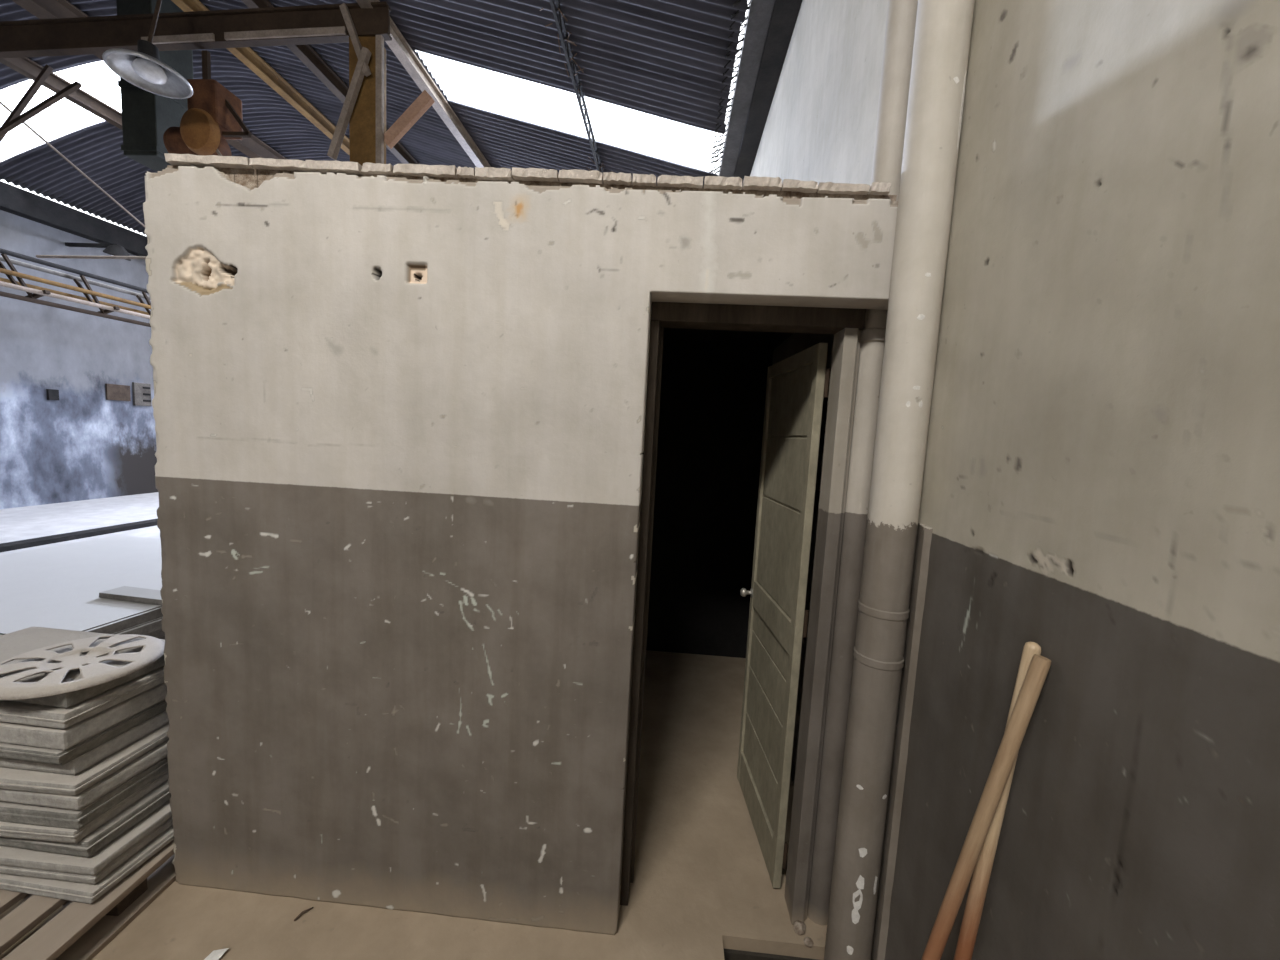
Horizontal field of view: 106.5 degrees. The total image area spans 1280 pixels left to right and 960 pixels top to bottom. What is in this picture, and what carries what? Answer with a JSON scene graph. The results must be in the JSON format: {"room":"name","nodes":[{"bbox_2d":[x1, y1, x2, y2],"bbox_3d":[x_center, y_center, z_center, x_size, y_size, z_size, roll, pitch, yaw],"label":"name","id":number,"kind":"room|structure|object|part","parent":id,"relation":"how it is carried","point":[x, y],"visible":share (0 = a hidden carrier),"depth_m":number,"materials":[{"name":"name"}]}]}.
{"room":"warehouse","nodes":[
{"label":"warehouse","id":0,"kind":"room"},
{"bbox_2d":[0,210,157,508],"bbox_3d":[-9.678,-1.504,4.368,0.200,4.360,21.100,3,5,4],"label":"wall","id":1,"kind":"structure","parent":0,"point":[80,445],"depth_m":7.82,"materials":[{"name":"white paint"}]},
{"bbox_2d":[46,389,58,399],"bbox_3d":[-9.365,-1.360,7.616,0.040,0.170,0.130,3,5,4],"label":"switch box","id":2,"kind":"object","parent":1,"relation":"attached to","point":[52,394],"visible":1,"depth_m":7.60,"materials":[{"name":"metal"}]},
{"bbox_2d":[0,181,147,255],"bbox_3d":[-9.364,-3.838,4.183,0.220,0.348,21.000,3,5,4],"label":"trim","id":3,"kind":"structure","parent":1,"relation":"attached to","point":[14,200],"depth_m":7.54,"materials":[{"name":"metal"}]},
{"bbox_2d":[36,255,146,258],"bbox_3d":[-7.598,-3.102,6.648,1.721,0.068,0.040,3,5,4],"label":"conduit","id":4,"kind":"object","parent":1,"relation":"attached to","point":[37,256],"visible":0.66,"depth_m":6.64,"materials":[{"name":"metal"}]},
{"bbox_2d":[65,242,130,260],"bbox_3d":[-8.740,-3.678,7.678,1.010,0.228,0.310,3,5,4],"label":"wall lamp","id":5,"kind":"object","parent":1,"relation":"attached to","point":[112,249],"visible":0.88,"depth_m":7.63,"materials":[{"name":"metal"}]},
{"bbox_3d":[-8.790,-3.770,7.673,0.900,0.050,0.060,3,5,4],"label":"lamp arm","id":6,"kind":"part","parent":5,"relation":"part of","materials":[{"name":"metal"}]},
{"bbox_3d":[-8.387,-3.656,7.657,0.300,0.226,0.310,3,5,4],"label":"lamp shade","id":7,"kind":"part","parent":5,"relation":"part of","materials":[{"name":"metal"}]},
{"bbox_2d":[105,384,130,400],"bbox_3d":[-9.303,-1.558,8.515,0.030,0.280,0.360,3,5,4],"label":"board","id":8,"kind":"object","parent":1,"relation":"attached to","point":[113,391],"visible":1,"depth_m":8.50,"materials":[{"name":"brown wood"}]},
{"bbox_2d":[132,382,151,405],"bbox_3d":[-9.268,-1.592,8.892,0.050,0.420,0.280,3,5,4],"label":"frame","id":9,"kind":"object","parent":1,"relation":"attached to","point":[141,391],"visible":1,"depth_m":8.87,"materials":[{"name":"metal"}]},
{"bbox_2d":[0,0,747,234],"bbox_3d":[-4.296,-4.088,3.833,10.150,1.444,21.077,3,5,4],"label":"ceiling","id":10,"kind":"structure","parent":0,"point":[665,59],"depth_m":4.93,"materials":[{"name":"grey metal"}]},
{"bbox_2d":[0,64,52,141],"bbox_3d":[-6.502,-3.868,4.994,0.804,0.872,0.040,3,5,4],"label":"strut","id":11,"kind":"object","parent":10,"relation":"attached to","point":[43,75],"visible":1,"depth_m":4.96,"materials":[{"name":"paint"}]},
{"bbox_2d":[0,81,81,136],"bbox_3d":[-6.272,-3.816,4.943,1.064,0.569,0.040,3,5,4],"label":"strut","id":12,"kind":"object","parent":10,"relation":"attached to","point":[73,87],"visible":1,"depth_m":4.93,"materials":[{"name":"paint"}]},
{"bbox_2d":[0,57,121,129],"bbox_3d":[-6.805,-5.048,8.882,0.120,0.160,10.100,3,5,4],"label":"roof beam","id":13,"kind":"structure","parent":10,"relation":"attached to","point":[25,66],"depth_m":5.83,"materials":[{"name":"paint"}]},
{"bbox_2d":[0,101,144,226],"bbox_3d":[-6.585,-3.789,5.667,0.297,1.758,2.330,5,6,22],"label":"cable","id":14,"kind":"object","parent":13,"relation":"hanging from","point":[1,103],"visible":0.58,"depth_m":5.56,"materials":[{"name":"metal"}]},
{"bbox_2d":[0,248,150,326],"bbox_3d":[-7.798,-3.705,8.367,0.332,2.328,7.500,3,5,4],"label":"girder","id":15,"kind":"object","parent":10,"relation":"hanging from","point":[37,291],"visible":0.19,"depth_m":6.67,"materials":[{"name":"metal"}]},
{"bbox_3d":[-7.830,-3.092,8.426,0.060,0.057,7.500,3,5,4],"label":"rail","id":16,"kind":"part","parent":15,"relation":"part of","materials":[{"name":"metal"}]},
{"bbox_3d":[-7.947,-2.760,8.464,0.060,0.057,7.500,3,5,4],"label":"rail","id":17,"kind":"part","parent":15,"relation":"part of","materials":[{"name":"metal"}]},
{"bbox_3d":[-7.752,-2.669,8.459,0.060,0.057,7.500,3,5,4],"label":"rail","id":18,"kind":"part","parent":15,"relation":"part of","materials":[{"name":"metal"}]},
{"bbox_3d":[-7.953,-3.030,8.440,0.056,0.053,7.500,3,5,4],"label":"rail","id":19,"kind":"part","parent":15,"relation":"part of","materials":[{"name":"beige metal"}]},
{"bbox_3d":[-7.793,-2.841,8.446,0.060,0.057,7.500,3,5,4],"label":"rail","id":20,"kind":"part","parent":15,"relation":"part of","materials":[{"name":"metal"}]},
{"bbox_3d":[-7.906,-2.578,8.478,0.060,0.057,7.500,3,5,4],"label":"rail","id":21,"kind":"part","parent":15,"relation":"part of","materials":[{"name":"metal"}]},
{"bbox_2d":[102,0,192,98],"bbox_3d":[-3.610,-3.604,3.490,0.470,1.270,0.470,5,6,17],"label":"lamp","id":22,"kind":"object","parent":10,"relation":"hanging from","point":[145,72],"visible":1,"depth_m":3.54,"materials":[{"name":"metal"}]},
{"bbox_3d":[-3.640,-3.047,3.544,0.190,0.150,0.190,1,4,4],"label":"bulb","id":23,"kind":"part","parent":22,"relation":"part of","materials":[{"name":"white glass"}]},
{"bbox_3d":[-3.588,-3.727,3.591,0.028,1.042,0.244,4,6,12],"label":"hanging rod","id":24,"kind":"part","parent":22,"relation":"part of","materials":[{"name":"paint"}]},
{"bbox_2d":[12,0,287,159],"bbox_3d":[-5.745,-5.045,7.854,0.200,0.240,12.000,3,5,4],"label":"roof beam","id":25,"kind":"structure","parent":10,"relation":"attached to","point":[253,147],"depth_m":4.96,"materials":[{"name":"paint"}]},
{"bbox_2d":[116,0,192,171],"bbox_3d":[-4.811,-4.012,4.767,0.370,1.676,0.420,3,5,4],"label":"duct","id":26,"kind":"object","parent":10,"relation":"hanging from","point":[146,116],"visible":0.49,"depth_m":4.63,"materials":[{"name":"grey metal"}]},
{"bbox_2d":[171,0,349,155],"bbox_3d":[-4.123,-5.047,8.928,0.100,0.150,9.650,3,5,4],"label":"roof beam","id":27,"kind":"structure","parent":10,"relation":"attached to","point":[253,61],"depth_m":5.70,"materials":[{"name":"metal"}]},
{"bbox_2d":[241,0,418,163],"bbox_3d":[-3.206,-4.792,8.890,0.100,0.150,9.650,3,5,4],"label":"roof beam","id":28,"kind":"structure","parent":10,"relation":"attached to","point":[305,53],"depth_m":5.19,"materials":[{"name":"paint"}]},
{"bbox_2d":[356,0,490,167],"bbox_3d":[-1.911,-4.336,8.517,0.100,0.130,10.300,3,5,4],"label":"roof beam","id":29,"kind":"structure","parent":10,"relation":"attached to","point":[402,50],"depth_m":4.85,"materials":[{"name":"metal"}]},
{"bbox_2d":[540,0,614,173],"bbox_3d":[-0.512,-3.493,4.626,0.404,0.292,13.000,3,5,4],"label":"joist","id":30,"kind":"object","parent":10,"relation":"attached to","point":[579,94],"visible":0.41,"depth_m":4.01,"materials":[{"name":"dark iron"}]},
{"bbox_2d":[709,0,750,175],"bbox_3d":[0.645,-3.057,2.860,0.127,0.082,5.699,3,5,4],"label":"netting","id":31,"kind":"object","parent":10,"relation":"attached to","point":[736,2],"visible":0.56,"depth_m":3.92,"materials":[{"name":"metal"}]},
{"bbox_2d":[719,0,774,176],"bbox_3d":[0.825,-3.163,3.560,0.150,0.100,21.000,3,5,4],"label":"trim","id":32,"kind":"structure","parent":10,"relation":"attached to","point":[759,14],"depth_m":3.71,"materials":[{"name":"grey metal"}]},
{"bbox_2d":[0,492,826,959],"bbox_3d":[-4.509,1.014,4.303,11.200,0.100,21.400,3,5,4],"label":"floor","id":33,"kind":"structure","parent":0,"point":[701,886],"depth_m":1.62,"materials":[{"name":"concrete"}]},
{"bbox_2d":[0,518,157,551],"bbox_3d":[-6.643,0.406,8.668,0.180,0.060,12.500,3,5,4],"label":"trim","id":34,"kind":"structure","parent":33,"relation":"on","point":[9,546],"depth_m":5.71,"materials":[{"name":"metal"}]},
{"bbox_2d":[0,839,175,959],"bbox_3d":[-2.065,1.298,1.492,0.953,0.122,1.183,3,5,1],"label":"wooden pallet","id":35,"kind":"object","parent":33,"relation":"on","point":[80,931],"visible":0.12,"depth_m":1.42,"materials":[{"name":"brown wood"}]},
{"bbox_2d":[0,825,173,903],"bbox_3d":[-1.925,1.211,1.617,0.646,0.046,0.353,3,5,5],"label":"concrete slab","id":36,"kind":"object","parent":35,"relation":"on","point":[66,890],"visible":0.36,"depth_m":1.44,"materials":[{"name":"grey concrete"}]},
{"bbox_2d":[0,817,172,883],"bbox_3d":[-1.939,1.167,1.619,0.648,0.041,0.355,3,5,4],"label":"concrete slab","id":37,"kind":"object","parent":36,"relation":"on","point":[30,872],"visible":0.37,"depth_m":1.44,"materials":[{"name":"grey concrete"}]},
{"bbox_2d":[0,800,171,874],"bbox_3d":[-1.925,1.131,1.607,0.641,0.037,0.353,3,5,3],"label":"concrete slab","id":38,"kind":"object","parent":37,"relation":"on","point":[93,864],"visible":0.35,"depth_m":1.45,"materials":[{"name":"grey concrete"}]},
{"bbox_2d":[0,780,170,856],"bbox_3d":[-1.950,1.076,1.629,0.647,0.063,0.368,3,5,5],"label":"concrete slab","id":39,"kind":"object","parent":38,"relation":"on","point":[93,842],"visible":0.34,"depth_m":1.48,"materials":[{"name":"grey concrete"}]},
{"bbox_2d":[0,771,168,843],"bbox_3d":[-1.973,1.023,1.589,0.646,0.052,0.355,3,5,2],"label":"concrete slab","id":40,"kind":"object","parent":39,"relation":"on","point":[7,829],"visible":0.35,"depth_m":1.41,"materials":[{"name":"grey concrete"}]},
{"bbox_2d":[0,757,167,829],"bbox_3d":[-1.957,0.971,1.590,0.647,0.055,0.352,3,5,3],"label":"concrete slab","id":41,"kind":"object","parent":40,"relation":"on","point":[11,812],"visible":0.33,"depth_m":1.42,"materials":[{"name":"grey concrete"}]},
{"bbox_2d":[0,740,168,809],"bbox_3d":[-1.945,0.918,1.597,0.645,0.051,0.358,3,5,5],"label":"concrete slab","id":42,"kind":"object","parent":41,"relation":"on","point":[82,800],"visible":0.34,"depth_m":1.43,"materials":[{"name":"grey concrete"}]},
{"bbox_2d":[0,723,168,795],"bbox_3d":[-1.948,0.873,1.574,0.648,0.046,0.358,3,5,3],"label":"concrete slab","id":43,"kind":"object","parent":42,"relation":"on","point":[11,779],"visible":0.35,"depth_m":1.42,"materials":[{"name":"grey concrete"}]},
{"bbox_2d":[0,711,168,775],"bbox_3d":[-1.971,0.818,1.602,0.644,0.057,0.358,3,5,4],"label":"concrete slab","id":44,"kind":"object","parent":43,"relation":"on","point":[85,761],"visible":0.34,"depth_m":1.46,"materials":[{"name":"grey concrete"}]},
{"bbox_2d":[0,699,166,765],"bbox_3d":[-1.963,0.769,1.569,0.648,0.050,0.365,3,5,5],"label":"concrete slab","id":45,"kind":"object","parent":44,"relation":"on","point":[9,751],"visible":0.34,"depth_m":1.40,"materials":[{"name":"grey concrete"}]},
{"bbox_2d":[0,682,166,749],"bbox_3d":[-1.950,0.716,1.561,0.642,0.057,0.348,3,5,4],"label":"concrete slab","id":46,"kind":"object","parent":45,"relation":"on","point":[13,733],"visible":0.34,"depth_m":1.40,"materials":[{"name":"grey concrete"}]},
{"bbox_2d":[0,666,163,728],"bbox_3d":[-1.943,0.660,1.564,0.648,0.055,0.356,3,5,5],"label":"concrete slab","id":47,"kind":"object","parent":46,"relation":"on","point":[10,711],"visible":0.38,"depth_m":1.40,"materials":[{"name":"grey concrete"}]},
{"bbox_2d":[0,626,164,707],"bbox_3d":[-1.948,0.603,1.570,0.642,0.060,0.346,3,5,5],"label":"concrete slab","id":48,"kind":"object","parent":47,"relation":"on","point":[12,644],"visible":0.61,"depth_m":1.59,"materials":[{"name":"grey concrete"}]},
{"bbox_2d":[0,634,164,699],"bbox_3d":[-1.769,0.570,1.501,0.400,0.034,0.400,5,6,18],"label":"wheel cover","id":49,"kind":"object","parent":48,"relation":"on","point":[94,673],"visible":1,"depth_m":1.47,"materials":[{"name":"plastic"}]},
{"bbox_2d":[204,948,228,959],"bbox_3d":[-1.257,1.403,1.397,0.055,0.011,0.060,3,5,4],"label":"paper scrap","id":50,"kind":"object","parent":33,"relation":"on","point":[216,954],"visible":1,"depth_m":1.41,"materials":[{"name":"white paper"}]},
{"bbox_2d":[0,1,434,165],"bbox_3d":[-3.885,-1.501,4.281,4.166,4.970,0.380,3,5,4],"label":"roof truss","id":51,"kind":"object","parent":33,"relation":"on","point":[366,30],"visible":0.68,"depth_m":3.97,"materials":[{"name":"paint"}]},
{"bbox_2d":[163,50,251,155],"bbox_3d":[-3.759,-3.127,4.188,0.752,1.087,0.390,3,5,4],"label":"hoist","id":52,"kind":"object","parent":51,"relation":"hanging from","point":[213,116],"visible":0.87,"depth_m":4.07,"materials":[{"name":"orange paint"}]},
{"bbox_3d":[-3.286,-3.671,3.946,1.782,0.131,0.016,3,5,4],"label":"flange plate","id":53,"kind":"part","parent":51,"relation":"part of","materials":[{"name":"metal"}]},
{"bbox_3d":[-2.388,-1.290,4.200,0.235,4.720,0.140,3,5,4],"label":"post","id":54,"kind":"part","parent":51,"relation":"part of","materials":[{"name":"wood"}]},
{"bbox_2d":[294,907,312,920],"bbox_3d":[-1.088,1.399,1.543,0.009,0.012,0.054,7,6,33],"label":"twig","id":55,"kind":"object","parent":33,"relation":"on","point":[306,910],"visible":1,"depth_m":1.54,"materials":[{"name":"brown wood"}]},
{"bbox_2d":[793,920,805,934],"bbox_3d":[0.526,1.475,1.576,0.039,0.030,0.042,5,6,25],"label":"lump","id":56,"kind":"object","parent":33,"relation":"on","point":[799,927],"visible":1,"depth_m":1.57,"materials":[{"name":"grey stone"}]},
{"bbox_2d":[803,936,813,947],"bbox_3d":[0.541,1.483,1.535,0.030,0.020,0.028,3,5,4],"label":"lump","id":57,"kind":"object","parent":33,"relation":"on","point":[808,942],"visible":1,"depth_m":1.53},
{"bbox_2d":[921,654,1050,959],"bbox_3d":[0.523,0.912,0.879,0.267,1.255,0.027,4,6,9],"label":"wooden pole","id":58,"kind":"object","parent":33,"relation":"on","point":[1039,666],"visible":1,"depth_m":0.83,"materials":[{"name":"brown wood"}]},
{"bbox_2d":[953,641,1040,959],"bbox_3d":[0.580,0.912,0.872,0.177,1.269,0.025,1,6,-16],"label":"wooden pole","id":59,"kind":"object","parent":33,"relation":"on","point":[980,879],"visible":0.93,"depth_m":0.85,"materials":[{"name":"brown wood"}]},
{"bbox_3d":[-3.988,1.033,3.522,2.200,0.065,1.900,4,5,6],"label":"board","id":60,"kind":"object","parent":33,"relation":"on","visible":0},
{"bbox_3d":[-4.006,0.964,3.547,2.200,0.065,1.900,4,5,7],"label":"board","id":61,"kind":"object","parent":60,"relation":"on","visible":0},
{"bbox_3d":[-4.046,0.900,3.513,2.200,0.065,1.900,3,5,5],"label":"board","id":62,"kind":"object","parent":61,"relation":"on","visible":0},
{"bbox_2d":[146,629,164,637],"bbox_3d":[-4.018,0.836,3.514,2.200,0.065,1.900,4,5,6],"label":"board","id":63,"kind":"object","parent":62,"relation":"on","point":[159,633],"visible":0.02,"depth_m":2.95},
{"bbox_2d":[113,617,162,634],"bbox_3d":[-3.967,0.773,3.518,2.200,0.065,1.900,4,5,7],"label":"board","id":64,"kind":"object","parent":63,"relation":"on","point":[154,625],"visible":0.02,"depth_m":2.84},
{"bbox_2d":[0,535,162,635],"bbox_3d":[-3.996,0.707,3.507,2.200,0.065,1.900,4,5,6],"label":"board","id":65,"kind":"object","parent":64,"relation":"on","point":[60,586],"visible":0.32,"depth_m":3.26,"materials":[{"name":"white"}]},
{"bbox_2d":[99,586,161,604],"bbox_3d":[-2.949,0.754,3.020,0.954,0.038,0.135,4,6,9],"label":"plank","id":66,"kind":"object","parent":65,"relation":"on","point":[124,593],"visible":0.46,"depth_m":3.02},
{"bbox_2d":[143,165,897,934],"bbox_3d":[-0.404,0.282,1.493,2.246,2.315,0.101,3,5,4],"label":"wall","id":67,"kind":"structure","parent":0,"point":[400,421],"depth_m":1.45,"materials":[{"name":"paint"}]},
{"bbox_2d":[167,165,896,202],"bbox_3d":[-0.352,-0.831,1.393,2.102,0.088,0.080,3,5,4],"label":"trim","id":68,"kind":"structure","parent":67,"relation":"attached to","point":[241,176],"depth_m":1.35,"materials":[{"name":"beige concrete"}]},
{"bbox_2d":[723,948,817,959],"bbox_3d":[0.426,1.558,1.539,0.330,0.055,0.012,3,5,4],"label":"trim","id":69,"kind":"structure","parent":67,"relation":"attached to","point":[729,954],"depth_m":1.54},
{"bbox_2d":[642,346,772,657],"bbox_3d":[-0.208,0.124,3.529,2.164,2.262,0.100,3,5,4],"label":"wall","id":70,"kind":"structure","parent":0,"point":[712,400],"depth_m":3.43,"materials":[{"name":"paint"}]},
{"bbox_2d":[663,328,793,350],"bbox_3d":[-0.256,-0.894,2.447,2.244,0.037,2.030,3,5,4],"label":"ceiling","id":71,"kind":"structure","parent":0,"point":[673,337],"depth_m":3.01,"materials":[{"name":"paint"}]},
{"bbox_2d":[164,153,890,194],"bbox_3d":[-0.287,-0.954,2.382,2.058,0.067,2.132,3,5,4],"label":"wall top edge","id":72,"kind":"structure","parent":71,"relation":"on","point":[215,161],"depth_m":1.33,"materials":[{"name":"beige concrete"}]},
{"bbox_2d":[750,0,1279,959],"bbox_3d":[1.058,-1.101,3.683,0.202,4.800,21.100,3,5,4],"label":"wall","id":73,"kind":"structure","parent":0,"point":[1100,491],"depth_m":0.74,"materials":[{"name":"paint"}]},
{"bbox_2d":[734,0,801,183],"bbox_3d":[0.989,-3.256,3.540,0.169,0.335,21.000,3,5,4],"label":"trim","id":74,"kind":"structure","parent":73,"relation":"attached to","point":[784,16],"depth_m":3.68,"materials":[{"name":"metal"}]},
{"bbox_2d":[824,0,974,959],"bbox_3d":[0.713,-0.680,1.197,0.125,4.398,0.125,3,5,4],"label":"downpipe","id":75,"kind":"object","parent":73,"relation":"attached to","point":[943,28],"visible":1,"depth_m":1.21,"materials":[{"name":"metal"}]},
{"bbox_2d":[871,523,932,959],"bbox_3d":[0.692,0.814,1.310,0.016,1.405,0.095,3,5,4],"label":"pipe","id":76,"kind":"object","parent":73,"relation":"attached to","point":[924,533],"depth_m":1.27,"materials":[{"name":"metal"}]},
{"bbox_3d":[0.680,0.352,1.631,0.134,2.262,0.095,3,5,4],"label":"wall","id":77,"kind":"structure","parent":0,"visible":0},
{"bbox_2d":[620,302,865,905],"bbox_3d":[0.302,0.460,1.563,0.632,2.020,0.100,3,5,4],"label":"door frame","id":78,"kind":"structure","parent":77,"relation":"attached to","point":[733,317],"depth_m":1.49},
{"bbox_2d":[737,343,829,887],"bbox_3d":[0.510,0.483,1.889,0.080,1.910,0.574,3,5,-3],"label":"door","id":79,"kind":"structure","parent":77,"relation":"in","point":[795,387],"depth_m":1.81,"materials":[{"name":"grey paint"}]},
{"bbox_3d":[0.479,0.508,2.157,0.052,0.044,0.044,3,5,-2],"label":"knob","id":80,"kind":"part","parent":79,"relation":"part of","materials":[{"name":"silver metal"}]},
{"bbox_3d":[0.485,1.359,1.981,0.026,0.148,0.484,3,5,-2],"label":"rail","id":81,"kind":"part","parent":79,"relation":"part of","materials":[{"name":"green paint"}]},
{"bbox_3d":[0.503,0.938,1.941,0.017,0.700,0.492,3,5,-2],"label":"panel","id":82,"kind":"part","parent":79,"relation":"part of","materials":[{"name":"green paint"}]},
{"bbox_3d":[0.528,0.532,1.902,0.026,0.115,0.484,3,5,-2],"label":"rail","id":83,"kind":"part","parent":79,"relation":"part of","materials":[{"name":"green paint"}]},
{"bbox_3d":[0.551,0.030,1.854,0.017,0.895,0.492,3,5,-2],"label":"panel","id":84,"kind":"part","parent":79,"relation":"part of","materials":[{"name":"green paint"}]},
{"bbox_3d":[0.579,-0.440,1.809,0.026,0.052,0.484,3,5,-2],"label":"rail","id":85,"kind":"part","parent":79,"relation":"part of","materials":[{"name":"green paint"}]},
{"bbox_2d":[784,328,860,923],"bbox_3d":[0.586,0.514,1.549,0.057,1.945,0.100,3,5,4],"label":"trim","id":86,"kind":"structure","parent":77,"relation":"attached to","point":[846,343],"depth_m":1.51,"materials":[{"name":"paint"}]},
{"bbox_2d":[807,0,917,924],"bbox_3d":[0.726,-0.702,1.433,0.103,4.398,0.102,3,5,4],"label":"drainpipe","id":87,"kind":"object","parent":77,"relation":"attached to","point":[901,14],"visible":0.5,"depth_m":1.46,"materials":[{"name":"metal"}]}
]}

